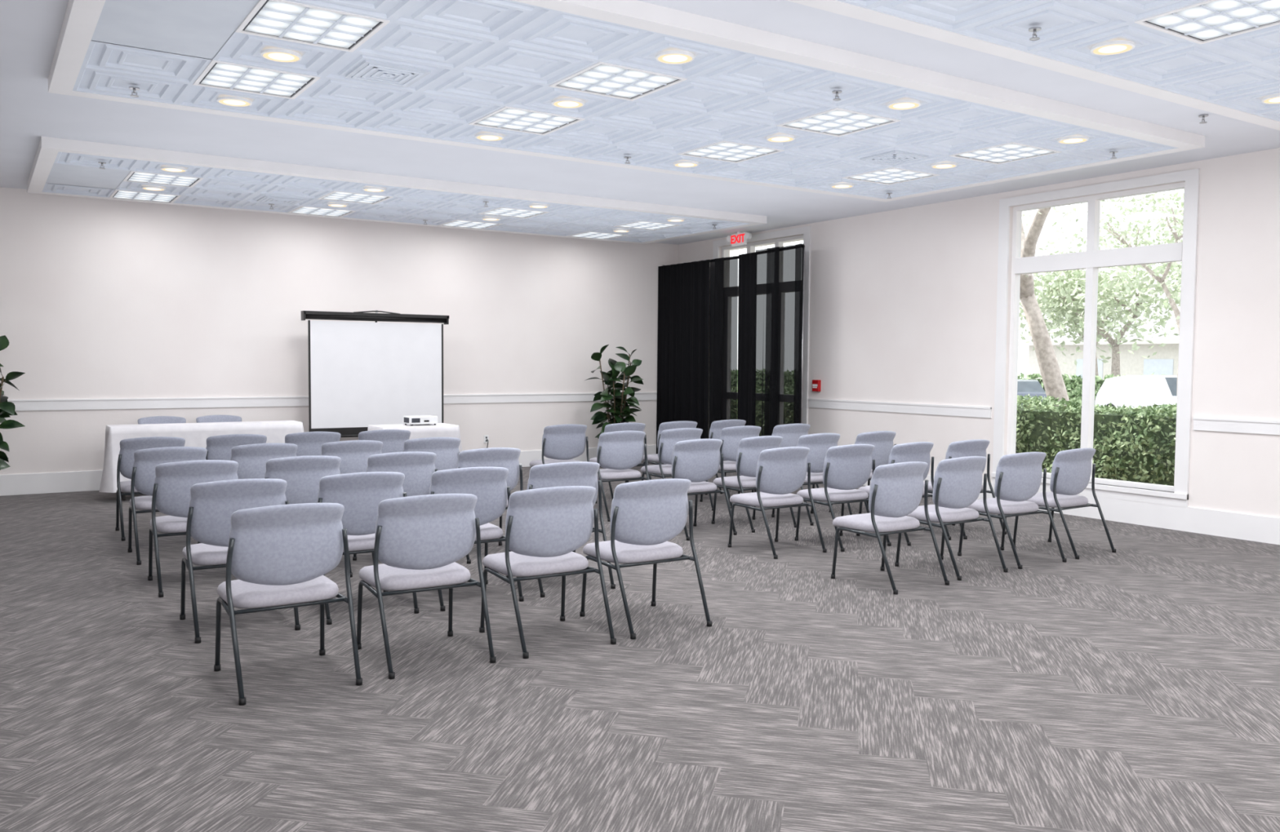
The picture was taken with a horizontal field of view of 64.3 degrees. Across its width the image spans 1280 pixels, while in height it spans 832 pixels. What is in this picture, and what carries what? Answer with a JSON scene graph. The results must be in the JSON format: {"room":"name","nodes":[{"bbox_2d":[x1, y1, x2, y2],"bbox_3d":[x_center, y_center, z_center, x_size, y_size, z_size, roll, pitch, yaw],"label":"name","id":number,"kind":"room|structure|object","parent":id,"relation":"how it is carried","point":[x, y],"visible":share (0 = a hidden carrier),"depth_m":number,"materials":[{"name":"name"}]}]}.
{"room":"community hall","nodes":[
{"label":"community hall","id":0,"kind":"room"},
{"bbox_2d":[0,186,678,475],"bbox_3d":[-4.593,-0.869,12.726,12.643,3.347,0.200,-2,4,-33],"label":"wall","id":1,"kind":"structure","parent":0,"point":[100,298],"depth_m":12.56,"materials":[{"name":"paint"}]},
{"bbox_2d":[0,444,656,495],"bbox_3d":[-4.545,0.692,12.716,12.243,0.230,0.018,-2,4,-33],"label":"baseboard","id":2,"kind":"structure","parent":1,"relation":"attached to","point":[75,481],"depth_m":11.45,"materials":[{"name":"paint"}]},
{"bbox_2d":[7,391,657,410],"bbox_3d":[-4.539,-0.177,12.671,12.243,0.120,0.016,-2,4,-33],"label":"trim","id":3,"kind":"structure","parent":1,"relation":"attached to","point":[291,402],"depth_m":12.37,"materials":[{"name":"paint"}]},
{"bbox_2d":[0,460,1279,831],"bbox_3d":[-0.017,1.200,5.793,12.243,0.001,16.592,-2,4,-33],"label":"floor","id":4,"kind":"structure","parent":0,"point":[1135,687],"depth_m":4.70,"materials":[{"name":"carpet"}]},
{"bbox_2d":[0,335,24,469],"bbox_3d":[-6.806,0.026,10.438,0.818,1.764,0.708,2,4,33],"label":"rubber plant","id":5,"kind":"object","parent":4,"relation":"on","point":[7,409],"visible":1,"depth_m":10.53,"materials":[{"name":"green plant"}]},
{"bbox_2d":[115,436,185,540],"bbox_3d":[-4.226,0.591,8.825,0.561,0.849,0.664,-1,4,-32],"label":"chair","id":6,"kind":"object","parent":4,"relation":"on","point":[128,446],"visible":0.44,"depth_m":8.61,"materials":[{"name":"fabric"}]},
{"bbox_2d":[137,416,186,424],"bbox_3d":[-5.452,0.434,11.676,0.561,0.849,0.664,-2,4,-33],"label":"chair","id":7,"kind":"object","parent":4,"relation":"on","point":[151,420],"visible":0.11,"depth_m":11.78,"materials":[{"name":"fabric"}]},
{"bbox_2d":[127,446,207,564],"bbox_3d":[-3.619,0.647,7.840,0.561,0.849,0.664,-2,4,-33],"label":"chair","id":8,"kind":"object","parent":4,"relation":"on","point":[144,475],"visible":0.46,"depth_m":7.63,"materials":[{"name":"fabric"}]},
{"bbox_2d":[147,459,239,597],"bbox_3d":[-2.979,0.704,6.831,0.561,0.849,0.664,-1,4,-32],"label":"chair","id":9,"kind":"object","parent":4,"relation":"on","point":[173,482],"visible":0.57,"depth_m":6.64,"materials":[{"name":"fabric"}]},
{"bbox_2d":[98,420,303,500],"bbox_3d":[-4.827,0.481,11.356,2.180,0.790,0.554,-2,4,-33],"label":"draped table","id":10,"kind":"object","parent":4,"relation":"on","point":[195,434],"visible":0.42,"depth_m":11.08,"materials":[{"name":"fabric"}]},
{"bbox_2d":[195,414,241,422],"bbox_3d":[-4.933,0.420,12.015,0.561,0.849,0.664,-2,4,-33],"label":"chair","id":11,"kind":"object","parent":4,"relation":"on","point":[213,418],"visible":0.11,"depth_m":12.12,"materials":[{"name":"fabric"}]},
{"bbox_2d":[205,434,266,460],"bbox_3d":[-3.656,0.576,9.204,0.561,0.849,0.664,-1,3,-31],"label":"chair","id":12,"kind":"object","parent":4,"relation":"on","point":[219,446],"visible":0.16,"depth_m":8.99,"materials":[{"name":"fabric"}]},
{"bbox_2d":[179,478,300,643],"bbox_3d":[-2.294,0.763,5.793,0.561,0.849,0.664,-1,4,-32],"label":"chair","id":13,"kind":"object","parent":4,"relation":"on","point":[212,504],"visible":0.59,"depth_m":5.61,"materials":[{"name":"fabric"}]},
{"bbox_2d":[230,443,297,479],"bbox_3d":[-3.057,0.630,8.239,0.561,0.849,0.664,-2,4,-34],"label":"chair","id":14,"kind":"object","parent":4,"relation":"on","point":[251,459],"visible":0.27,"depth_m":8.04,"materials":[{"name":"fabric"}]},
{"bbox_2d":[213,502,362,705],"bbox_3d":[-1.690,0.818,4.831,0.561,0.849,0.664,-2,4,-33],"label":"chair","id":15,"kind":"object","parent":4,"relation":"on","point":[280,556],"visible":1,"depth_m":4.69,"materials":[{"name":"fabric"}]},
{"bbox_2d":[264,455,352,577],"bbox_3d":[-2.398,0.689,7.198,0.561,0.849,0.664,-1,4,-32],"label":"chair","id":16,"kind":"object","parent":4,"relation":"on","point":[303,474],"visible":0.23,"depth_m":7.03,"materials":[{"name":"fabric"}]},
{"bbox_2d":[284,431,341,456],"bbox_3d":[-3.104,0.559,9.598,0.561,0.849,0.664,-1,3,-31],"label":"chair","id":17,"kind":"object","parent":4,"relation":"on","point":[308,443],"visible":0.18,"depth_m":9.41,"materials":[{"name":"fabric"}]},
{"bbox_2d":[320,440,382,473],"bbox_3d":[-2.456,0.616,8.604,0.561,0.849,0.664,-1,4,-32],"label":"chair","id":18,"kind":"object","parent":4,"relation":"on","point":[354,455],"visible":0.27,"depth_m":8.43,"materials":[{"name":"fabric"}]},
{"bbox_2d":[316,471,419,624],"bbox_3d":[-1.716,0.746,6.194,0.561,0.849,0.664,-1,3,-32],"label":"chair","id":19,"kind":"object","parent":4,"relation":"on","point":[361,494],"visible":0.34,"depth_m":6.04,"materials":[{"name":"fabric"}]},
{"bbox_2d":[301,310,448,437],"bbox_3d":[-3.377,-0.273,12.996,1.872,2.134,0.650,-2,4,-33],"label":"projection screen","id":20,"kind":"object","parent":4,"relation":"on","point":[362,375],"visible":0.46,"depth_m":12.82,"materials":[{"name":"fabric"}]},
{"bbox_2d":[358,429,410,453],"bbox_3d":[-2.528,0.544,9.962,0.561,0.849,0.664,-1,3,-31],"label":"chair","id":21,"kind":"object","parent":4,"relation":"on","point":[393,440],"visible":0.17,"depth_m":9.81,"materials":[{"name":"fabric"}]},
{"bbox_2d":[352,451,437,564],"bbox_3d":[-1.798,0.674,7.569,0.561,0.849,0.664,-1,3,-31],"label":"chair","id":22,"kind":"object","parent":4,"relation":"on","point":[418,468],"visible":0.24,"depth_m":7.43,"materials":[{"name":"fabric"}]},
{"bbox_2d":[367,422,462,451],"bbox_3d":[-2.631,0.486,11.891,1.119,0.755,0.639,-2,4,-33],"label":"draped table","id":23,"kind":"object","parent":4,"relation":"on","point":[440,429],"visible":0.2,"depth_m":11.78,"materials":[{"name":"white fabric"}]},
{"bbox_2d":[403,415,437,425],"bbox_3d":[-2.580,0.051,11.943,0.341,0.105,0.273,-2,4,-33],"label":"projector","id":24,"kind":"object","parent":23,"relation":"on","point":[411,420],"depth_m":11.84,"materials":[{"name":"plastic"}]},
{"bbox_2d":[356,493,496,679],"bbox_3d":[-1.118,0.802,5.208,0.561,0.849,0.664,-1,3,-31],"label":"chair","id":25,"kind":"object","parent":4,"relation":"on","point":[420,540],"visible":0.99,"depth_m":5.07,"materials":[{"name":"fabric"}]},
{"bbox_2d":[403,436,460,471],"bbox_3d":[-1.873,0.599,9.009,0.561,0.849,0.664,-1,4,-32],"label":"chair","id":26,"kind":"object","parent":4,"relation":"on","point":[446,450],"visible":0.23,"depth_m":8.88,"materials":[{"name":"fabric"}]},
{"bbox_2d":[429,466,524,611],"bbox_3d":[-1.126,0.734,6.524,0.561,0.849,0.664,-1,3,-31],"label":"chair","id":27,"kind":"object","parent":4,"relation":"on","point":[489,484],"visible":0.43,"depth_m":6.41,"materials":[{"name":"fabric"}]},
{"bbox_2d":[456,447,523,564],"bbox_3d":[-1.220,0.657,7.973,0.561,0.849,0.664,-1,4,-32],"label":"chair","id":28,"kind":"object","parent":4,"relation":"on","point":[505,457],"visible":0.37,"depth_m":7.82,"materials":[{"name":"fabric"}]},
{"bbox_2d":[479,485,616,658],"bbox_3d":[-0.526,0.788,5.558,0.561,0.849,0.664,-1,4,-32],"label":"chair","id":29,"kind":"object","parent":4,"relation":"on","point":[544,526],"visible":1,"depth_m":5.42,"materials":[{"name":"fabric"}]},
{"bbox_2d":[506,461,615,597],"bbox_3d":[-0.559,0.718,6.902,0.561,0.849,0.664,-1,3,-30],"label":"chair","id":30,"kind":"object","parent":4,"relation":"on","point":[574,473],"visible":0.35,"depth_m":6.73,"materials":[{"name":"fabric"}]},
{"bbox_2d":[529,423,596,503],"bbox_3d":[-0.858,0.502,11.002,0.561,0.849,0.664,-1,4,-32],"label":"chair","id":31,"kind":"object","parent":4,"relation":"on","point":[560,442],"visible":0.59,"depth_m":10.85,"materials":[{"name":"fabric"}]},
{"bbox_2d":[585,344,643,438],"bbox_3d":[-0.334,-0.139,14.544,0.748,1.760,0.843,2,3,24],"label":"rubber plant","id":32,"kind":"object","parent":4,"relation":"on","point":[620,409],"visible":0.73,"depth_m":14.46,"materials":[{"name":"green plant"}]},
{"bbox_2d":[589,422,651,499],"bbox_3d":[-0.226,0.488,11.367,0.561,0.849,0.664,-1,3,-31],"label":"chair","id":33,"kind":"object","parent":4,"relation":"on","point":[619,426],"visible":0.19,"depth_m":11.18,"materials":[{"name":"fabric"}]},
{"bbox_2d":[596,430,649,521],"bbox_3d":[-0.232,0.557,10.031,0.561,0.849,0.664,-1,3,-31],"label":"chair","id":34,"kind":"object","parent":4,"relation":"on","point":[617,451],"visible":0.81,"depth_m":9.87,"materials":[{"name":"fabric"}]},
{"bbox_2d":[579,478,711,639],"bbox_3d":[0.012,0.772,5.934,0.561,0.849,0.664,-1,4,-33],"label":"chair","id":35,"kind":"object","parent":4,"relation":"on","point":[646,514],"visible":0.97,"depth_m":5.79,"materials":[{"name":"fabric"}]},
{"bbox_2d":[642,420,707,494],"bbox_3d":[0.376,0.471,11.766,0.561,0.849,0.664,-1,4,-32],"label":"chair","id":36,"kind":"object","parent":4,"relation":"on","point":[652,458],"visible":0.18,"depth_m":11.57,"materials":[{"name":"fabric"}]},
{"bbox_2d":[640,427,713,510],"bbox_3d":[0.362,0.537,10.512,0.561,0.849,0.664,-2,4,-33],"label":"chair","id":37,"kind":"object","parent":4,"relation":"on","point":[668,437],"visible":0.45,"depth_m":10.31,"materials":[{"name":"fabric"}]},
{"bbox_2d":[671,438,737,540],"bbox_3d":[0.447,0.614,9.036,0.561,0.849,0.664,-2,4,-34],"label":"chair","id":38,"kind":"object","parent":4,"relation":"on","point":[696,460],"visible":0.74,"depth_m":8.89,"materials":[{"name":"fabric"}]},
{"bbox_2d":[708,419,746,493],"bbox_3d":[0.979,0.456,12.150,0.561,0.849,0.664,-2,4,-34],"label":"chair","id":39,"kind":"object","parent":4,"relation":"on","point":[716,427],"visible":0.19,"depth_m":11.92,"materials":[{"name":"fabric"}]},
{"bbox_2d":[656,243,804,453],"bbox_3d":[1.250,-0.757,14.432,0.311,3.030,3.320,-2,4,-33],"label":"curtain","id":40,"kind":"object","parent":4,"relation":"on","point":[767,309],"visible":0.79,"depth_m":14.18,"materials":[{"name":"black fabric"}]},
{"bbox_2d":[699,425,761,508],"bbox_3d":[1.016,0.518,10.951,0.561,0.849,0.664,-1,3,-31],"label":"chair","id":41,"kind":"object","parent":4,"relation":"on","point":[731,437],"visible":0.38,"depth_m":10.75,"materials":[{"name":"fabric"}]},
{"bbox_2d":[711,435,796,533],"bbox_3d":[1.042,0.596,9.457,0.561,0.849,0.664,-2,4,-35],"label":"chair","id":42,"kind":"object","parent":4,"relation":"on","point":[748,450],"visible":0.62,"depth_m":9.27,"materials":[{"name":"fabric"}]},
{"bbox_2d":[728,446,826,559],"bbox_3d":[1.089,0.660,8.242,0.561,0.849,0.664,-2,4,-34],"label":"chair","id":43,"kind":"object","parent":4,"relation":"on","point":[780,472],"visible":1,"depth_m":8.10,"materials":[{"name":"fabric"}]},
{"bbox_2d":[751,423,818,492],"bbox_3d":[1.623,0.498,11.426,0.561,0.849,0.664,-1,4,-32],"label":"chair","id":44,"kind":"object","parent":4,"relation":"on","point":[790,433],"visible":0.3,"depth_m":11.23,"materials":[{"name":"fabric"}]},
{"bbox_2d":[771,432,852,525],"bbox_3d":[1.657,0.578,9.887,0.561,0.849,0.664,-1,4,-32],"label":"chair","id":45,"kind":"object","parent":4,"relation":"on","point":[818,444],"visible":0.5,"depth_m":9.71,"materials":[{"name":"fabric"}]},
{"bbox_2d":[795,444,891,551],"bbox_3d":[1.686,0.647,8.568,0.561,0.849,0.664,-1,3,-31],"label":"chair","id":46,"kind":"object","parent":4,"relation":"on","point":[846,468],"visible":0.82,"depth_m":8.41,"materials":[{"name":"fabric"}]},
{"bbox_2d":[829,431,896,512],"bbox_3d":[2.291,0.563,10.263,0.561,0.849,0.664,-1,3,-31],"label":"chair","id":47,"kind":"object","parent":4,"relation":"on","point":[882,441],"visible":0.29,"depth_m":10.10,"materials":[{"name":"fabric"}]},
{"bbox_2d":[831,461,949,594],"bbox_3d":[1.711,0.726,7.061,0.561,0.849,0.664,-2,4,-35],"label":"chair","id":48,"kind":"object","parent":4,"relation":"on","point":[896,489],"visible":1,"depth_m":6.91,"materials":[{"name":"fabric"}]},
{"bbox_2d":[856,441,951,546],"bbox_3d":[2.271,0.636,8.857,0.561,0.849,0.664,-2,4,-35],"label":"chair","id":49,"kind":"object","parent":4,"relation":"on","point":[917,451],"visible":0.32,"depth_m":8.69,"materials":[{"name":"fabric"}]},
{"bbox_2d":[894,456,1008,580],"bbox_3d":[2.272,0.707,7.510,0.561,0.849,0.664,-2,4,-34],"label":"chair","id":50,"kind":"object","parent":4,"relation":"on","point":[957,482],"visible":0.91,"depth_m":7.35,"materials":[{"name":"fabric"}]},
{"bbox_2d":[918,439,1006,539],"bbox_3d":[2.868,0.623,9.192,0.561,0.849,0.664,-1,4,-32],"label":"chair","id":51,"kind":"object","parent":4,"relation":"on","point":[974,447],"visible":0.35,"depth_m":9.02,"materials":[{"name":"fabric"}]},
{"bbox_2d":[957,451,1066,568],"bbox_3d":[2.871,0.689,7.924,0.561,0.849,0.664,-1,3,-31],"label":"chair","id":52,"kind":"object","parent":4,"relation":"on","point":[1018,477],"visible":0.91,"depth_m":7.77,"materials":[{"name":"fabric"}]},
{"bbox_2d":[1013,448,1115,559],"bbox_3d":[3.440,0.673,8.324,0.561,0.849,0.664,-2,4,-35],"label":"chair","id":53,"kind":"object","parent":4,"relation":"on","point":[1071,470],"visible":0.87,"depth_m":8.16,"materials":[{"name":"fabric"}]},
{"bbox_2d":[0,0,1279,244],"bbox_3d":[0.007,-2.267,5.612,12.643,0.250,16.992,-2,4,-33],"label":"ceiling","id":54,"kind":"structure","parent":0,"point":[30,29],"depth_m":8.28,"materials":[{"name":"paint"}]},
{"bbox_2d":[217,96,252,106],"bbox_3d":[-2.767,-2.144,6.955,0.224,0.018,0.224,-2,4,-33],"label":"recessed light","id":55,"kind":"object","parent":54,"relation":"in","point":[236,101],"visible":1,"depth_m":6.93,"materials":[{"name":"white plastic"}]},
{"bbox_2d":[192,58,320,99],"bbox_3d":[-2.422,-2.116,6.426,0.632,0.015,0.632,-2,4,-33],"label":"recessed light","id":56,"kind":"object","parent":54,"relation":"in","point":[217,74],"visible":1,"depth_m":6.42,"materials":[{"name":"paint"}]},
{"bbox_2d":[260,48,301,62],"bbox_3d":[-2.077,-2.084,5.898,0.224,0.018,0.224,-2,4,-33],"label":"recessed light","id":57,"kind":"object","parent":54,"relation":"in","point":[278,55],"visible":1,"depth_m":5.87,"materials":[{"name":"white plastic"}]},
{"bbox_2d":[235,0,390,52],"bbox_3d":[-1.731,-2.056,5.369,0.632,0.015,0.632,-2,4,-33],"label":"recessed light","id":58,"kind":"object","parent":54,"relation":"in","point":[280,20],"visible":1,"depth_m":5.35,"materials":[{"name":"paint"}]},
{"bbox_2d":[345,59,431,87],"bbox_3d":[-1.547,-2.099,6.243,0.400,0.033,0.400,-2,4,-33],"label":"ceiling vent","id":59,"kind":"object","parent":54,"relation":"in","point":[367,70],"visible":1,"depth_m":6.20,"materials":[{"name":"metal"}]},
{"bbox_2d":[26,136,766,244],"bbox_3d":[-2.458,-2.436,11.787,7.844,0.090,2.788,-2,4,-33],"label":"rim","id":60,"kind":"object","parent":54,"relation":"attached to","point":[48,148],"visible":0.79,"depth_m":10.18,"materials":[{"name":"paint"}]},
{"bbox_2d":[42,151,748,242],"bbox_3d":[-2.458,-2.405,11.788,7.584,0.022,2.528,-2,4,-33],"label":"ceiling","id":61,"kind":"structure","parent":60,"relation":"attached to","point":[77,174],"depth_m":11.22,"materials":[{"name":"paint"}]},
{"bbox_2d":[108,189,181,203],"bbox_3d":[-5.358,-2.377,11.028,0.632,0.015,0.632,-2,4,-33],"label":"recessed light","id":62,"kind":"object","parent":61,"relation":"in","point":[120,194],"visible":1,"depth_m":11.02,"materials":[{"name":"paint"}]},
{"bbox_2d":[123,170,204,187],"bbox_3d":[-4.667,-2.317,9.972,0.632,0.015,0.632,-2,4,-33],"label":"recessed light","id":63,"kind":"object","parent":61,"relation":"in","point":[133,176],"visible":1,"depth_m":9.96,"materials":[{"name":"paint"}]},
{"bbox_2d":[287,205,356,217],"bbox_3d":[-3.770,-2.419,12.064,0.632,0.015,0.632,-2,4,-33],"label":"recessed light","id":64,"kind":"object","parent":61,"relation":"in","point":[302,210],"visible":1,"depth_m":12.06,"materials":[{"name":"paint"}]},
{"bbox_2d":[316,191,393,204],"bbox_3d":[-3.079,-2.359,11.007,0.632,0.015,0.632,-2,4,-33],"label":"recessed light","id":65,"kind":"object","parent":61,"relation":"in","point":[340,196],"visible":1,"depth_m":11.00,"materials":[{"name":"paint"}]},
{"bbox_2d":[438,219,503,229],"bbox_3d":[-2.182,-2.462,13.099,0.632,0.015,0.632,-2,4,-33],"label":"recessed light","id":66,"kind":"object","parent":61,"relation":"in","point":[458,223],"visible":1,"depth_m":13.10,"materials":[{"name":"paint"}]},
{"bbox_2d":[479,207,549,218],"bbox_3d":[-1.492,-2.401,12.042,0.632,0.015,0.632,-2,4,-33],"label":"recessed light","id":67,"kind":"object","parent":61,"relation":"in","point":[500,211],"visible":1,"depth_m":12.04,"materials":[{"name":"paint"}]},
{"bbox_2d":[613,220,681,230],"bbox_3d":[0.096,-2.444,13.077,0.632,0.015,0.632,-2,4,-33],"label":"recessed light","id":68,"kind":"object","parent":61,"relation":"in","point":[640,224],"visible":1,"depth_m":13.08,"materials":[{"name":"paint"}]},
{"bbox_2d":[468,106,585,135],"bbox_3d":[-0.834,-2.158,7.461,0.632,0.015,0.632,-2,4,-33],"label":"recessed light","id":69,"kind":"object","parent":54,"relation":"in","point":[509,118],"visible":1,"depth_m":7.45,"materials":[{"name":"paint"}]},
{"bbox_2d":[551,97,584,108],"bbox_3d":[-0.489,-2.127,6.933,0.224,0.018,0.224,-2,4,-33],"label":"recessed light","id":70,"kind":"object","parent":54,"relation":"in","point":[567,103],"visible":1,"depth_m":6.91,"materials":[{"name":"white glass"}]},
{"bbox_2d":[548,62,687,101],"bbox_3d":[-0.143,-2.098,6.404,0.632,0.015,0.632,-2,4,-33],"label":"recessed light","id":71,"kind":"object","parent":54,"relation":"in","point":[600,78],"visible":1,"depth_m":6.39,"materials":[{"name":"paint"}]},
{"bbox_2d":[48,0,1204,201],"bbox_3d":[0.305,-2.190,7.448,7.844,0.090,3.420,-2,4,-33],"label":"rim","id":72,"kind":"object","parent":54,"relation":"attached to","point":[81,18],"visible":0.74,"depth_m":6.28,"materials":[{"name":"paint"}]},
{"bbox_2d":[655,49,694,64],"bbox_3d":[0.202,-2.067,5.876,0.224,0.018,0.224,-2,4,-33],"label":"recessed light","id":73,"kind":"object","parent":54,"relation":"in","point":[672,56],"visible":1,"depth_m":5.85,"materials":[{"name":"white plastic"}]},
{"bbox_2d":[677,140,784,163],"bbox_3d":[0.754,-2.201,8.497,0.632,0.015,0.632,-2,4,-33],"label":"recessed light","id":74,"kind":"object","parent":54,"relation":"in","point":[725,151],"visible":1,"depth_m":8.49,"materials":[{"name":"paint"}]},
{"bbox_2d":[776,107,901,137],"bbox_3d":[1.444,-2.141,7.440,0.632,0.015,0.632,-2,4,-33],"label":"recessed light","id":75,"kind":"object","parent":54,"relation":"in","point":[837,122],"visible":1,"depth_m":7.43,"materials":[{"name":"paint"}]},
{"bbox_2d":[842,167,939,185],"bbox_3d":[2.342,-2.243,9.532,0.632,0.015,0.632,-2,4,-33],"label":"recessed light","id":76,"kind":"object","parent":54,"relation":"in","point":[891,175],"visible":1,"depth_m":9.52,"materials":[{"name":"paint"}]},
{"bbox_2d":[859,150,928,164],"bbox_3d":[2.158,-2.198,8.658,0.400,0.033,0.400,-2,4,-33],"label":"ceiling vent","id":77,"kind":"object","parent":54,"relation":"in","point":[895,157],"visible":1,"depth_m":8.61,"materials":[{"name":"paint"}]},
{"bbox_2d":[886,99,920,110],"bbox_3d":[1.790,-2.109,6.911,0.224,0.018,0.224,-2,4,-33],"label":"recessed light","id":78,"kind":"object","parent":54,"relation":"in","point":[900,104],"visible":1,"depth_m":6.88,"materials":[{"name":"white glass"}]},
{"bbox_2d":[948,142,1062,164],"bbox_3d":[3.032,-2.183,8.475,0.632,0.015,0.632,-2,4,-33],"label":"recessed light","id":79,"kind":"object","parent":54,"relation":"in","point":[1009,152],"visible":1,"depth_m":8.46,"materials":[{"name":"paint"}]},
{"bbox_2d":[786,0,1279,130],"bbox_3d":[2.515,-1.998,4.068,7.844,0.090,3.420,-2,4,-33],"label":"ceiling beam","id":80,"kind":"structure","parent":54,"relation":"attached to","point":[836,6],"depth_m":5.79,"materials":[{"name":"paint"}]},
{"bbox_2d":[836,0,1279,121],"bbox_3d":[2.514,-1.967,4.069,7.584,0.022,3.160,-2,4,-33],"label":"ceiling","id":81,"kind":"structure","parent":80,"relation":"attached to","point":[1236,72],"depth_m":5.55,"materials":[{"name":"white tile"}]},
{"bbox_2d":[1090,40,1134,55],"bbox_3d":[2.618,-2.038,5.645,0.224,0.018,0.224,-2,4,-33],"label":"recessed light","id":82,"kind":"object","parent":81,"relation":"in","point":[1117,46],"visible":1,"depth_m":5.62,"materials":[{"name":"white plastic"}]},
{"bbox_2d":[1133,0,1279,44],"bbox_3d":[2.963,-2.009,5.116,0.632,0.015,0.632,-2,4,-33],"label":"recessed light","id":83,"kind":"object","parent":81,"relation":"in","point":[1209,20],"visible":1,"depth_m":5.17,"materials":[{"name":"paint"}]},
{"bbox_2d":[678,147,1279,518],"bbox_3d":[5.205,-0.610,9.103,0.200,3.347,16.592,-2,4,-33],"label":"wall","id":84,"kind":"structure","parent":0,"point":[903,302],"depth_m":11.23,"materials":[{"name":"paint"}]},
{"bbox_2d":[712,226,810,423],"bbox_3d":[1.653,-0.890,14.335,0.022,3.310,2.090,-2,4,-33],"label":"door frame","id":85,"kind":"structure","parent":84,"relation":"attached to","point":[806,231],"depth_m":13.49,"materials":[{"name":"paint"}]},
{"bbox_2d":[721,235,803,293],"bbox_3d":[1.742,-0.847,14.395,0.100,3.220,1.850,-2,4,-33],"label":"frame","id":86,"kind":"object","parent":84,"relation":"attached to","point":[750,246],"visible":0.16,"depth_m":14.37,"materials":[{"name":"paint"}]},
{"bbox_2d":[808,398,1279,435],"bbox_3d":[5.937,0.148,7.805,0.024,0.118,13.550,-2,4,-33],"label":"trim","id":87,"kind":"structure","parent":84,"relation":"attached to","point":[1206,424],"depth_m":11.38,"materials":[{"name":"paint"}]},
{"bbox_2d":[822,471,1279,544],"bbox_3d":[5.107,0.952,9.117,0.018,0.225,16.574,-2,4,-33],"label":"baseboard","id":88,"kind":"structure","parent":84,"relation":"attached to","point":[1258,528],"depth_m":9.31,"materials":[{"name":"paint"}]},
{"bbox_2d":[991,168,1199,507],"bbox_3d":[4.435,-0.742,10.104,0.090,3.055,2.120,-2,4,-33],"label":"window frame","id":89,"kind":"structure","parent":84,"relation":"attached to","point":[1180,498],"depth_m":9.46,"materials":[{"name":"paint"}]},
{"label":"outside","id":90,"kind":"structure","parent":0,"visible":0},
{"bbox_3d":[28.084,-0.246,42.259,66.800,0.400,120.000,-2,4,-33],"label":"ground","id":91,"kind":"structure","parent":90,"visible":0},
{"bbox_2d":[737,369,1167,408],"bbox_3d":[18.919,-1.056,45.192,1.913,1.885,65.260,-2,4,-33],"label":"hedge","id":92,"kind":"object","parent":91,"relation":"on","point":[1074,386],"visible":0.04,"depth_m":44.10,"materials":[{"name":"green plant"}]},
{"bbox_2d":[1017,379,1046,404],"bbox_3d":[14.287,-0.665,38.555,1.940,1.415,4.600,1,3,17],"label":"parked car","id":93,"kind":"object","parent":91,"relation":"on","point":[1024,387],"visible":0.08,"depth_m":37.17,"materials":[{"name":"paint"}]},
{"bbox_2d":[1019,194,1168,406],"bbox_3d":[5.980,-2.911,16.302,7.262,8.115,8.596,3,4,40],"label":"tree","id":94,"kind":"object","parent":91,"relation":"on","point":[1051,375],"visible":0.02,"depth_m":16.59,"materials":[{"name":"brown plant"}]},
{"bbox_2d":[1019,233,1176,376],"bbox_3d":[26.208,-5.939,59.872,9.834,9.866,10.223,1,3,17],"label":"tree","id":95,"kind":"object","parent":91,"relation":"on","point":[1063,343],"visible":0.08,"depth_m":59.61,"materials":[{"name":"green plant"}]},
{"bbox_2d":[1018,338,1178,379],"bbox_3d":[40.126,-3.109,66.710,9.800,3.750,30.000,-2,4,-33],"label":"building","id":96,"kind":"structure","parent":91,"relation":"on","point":[1165,362],"depth_m":69.66,"materials":[{"name":"paint"}]},
{"bbox_2d":[1018,223,1181,376],"bbox_3d":[23.526,-5.164,52.701,9.494,9.017,13.696,0,3,-6],"label":"tree","id":97,"kind":"object","parent":91,"relation":"on","point":[1066,292],"visible":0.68,"depth_m":52.15,"materials":[{"name":"green plant"}]},
{"bbox_2d":[1028,188,1184,403],"bbox_3d":[12.841,-2.529,22.573,7.912,6.692,6.180,3,4,43],"label":"tree","id":98,"kind":"object","parent":91,"relation":"on","point":[1117,235],"visible":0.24,"depth_m":22.77,"materials":[{"name":"green plant"}]},
{"bbox_2d":[1094,374,1177,411],"bbox_3d":[17.913,-0.562,34.856,1.940,1.645,4.600,0,3,-13],"label":"parked car","id":99,"kind":"object","parent":91,"relation":"on","point":[1135,390],"visible":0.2,"depth_m":34.81,"materials":[{"name":"white paint"}]},
{"bbox_2d":[1101,211,1182,355],"bbox_3d":[25.232,-5.457,44.019,9.637,10.526,11.201,-1,3,-28],"label":"tree","id":100,"kind":"object","parent":91,"relation":"on","point":[1158,268],"visible":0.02,"depth_m":45.20,"materials":[{"name":"green plant"}]},
{"label":"mulch bed","id":101,"kind":"object","parent":91,"relation":"on","visible":0},
{"bbox_2d":[1015,393,1177,485],"bbox_3d":[5.010,0.273,14.054,1.549,1.165,12.056,-2,4,-33],"label":"hedge","id":102,"kind":"object","parent":101,"relation":"on","point":[1138,444],"visible":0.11,"depth_m":12.15,"materials":[{"name":"green plant"}]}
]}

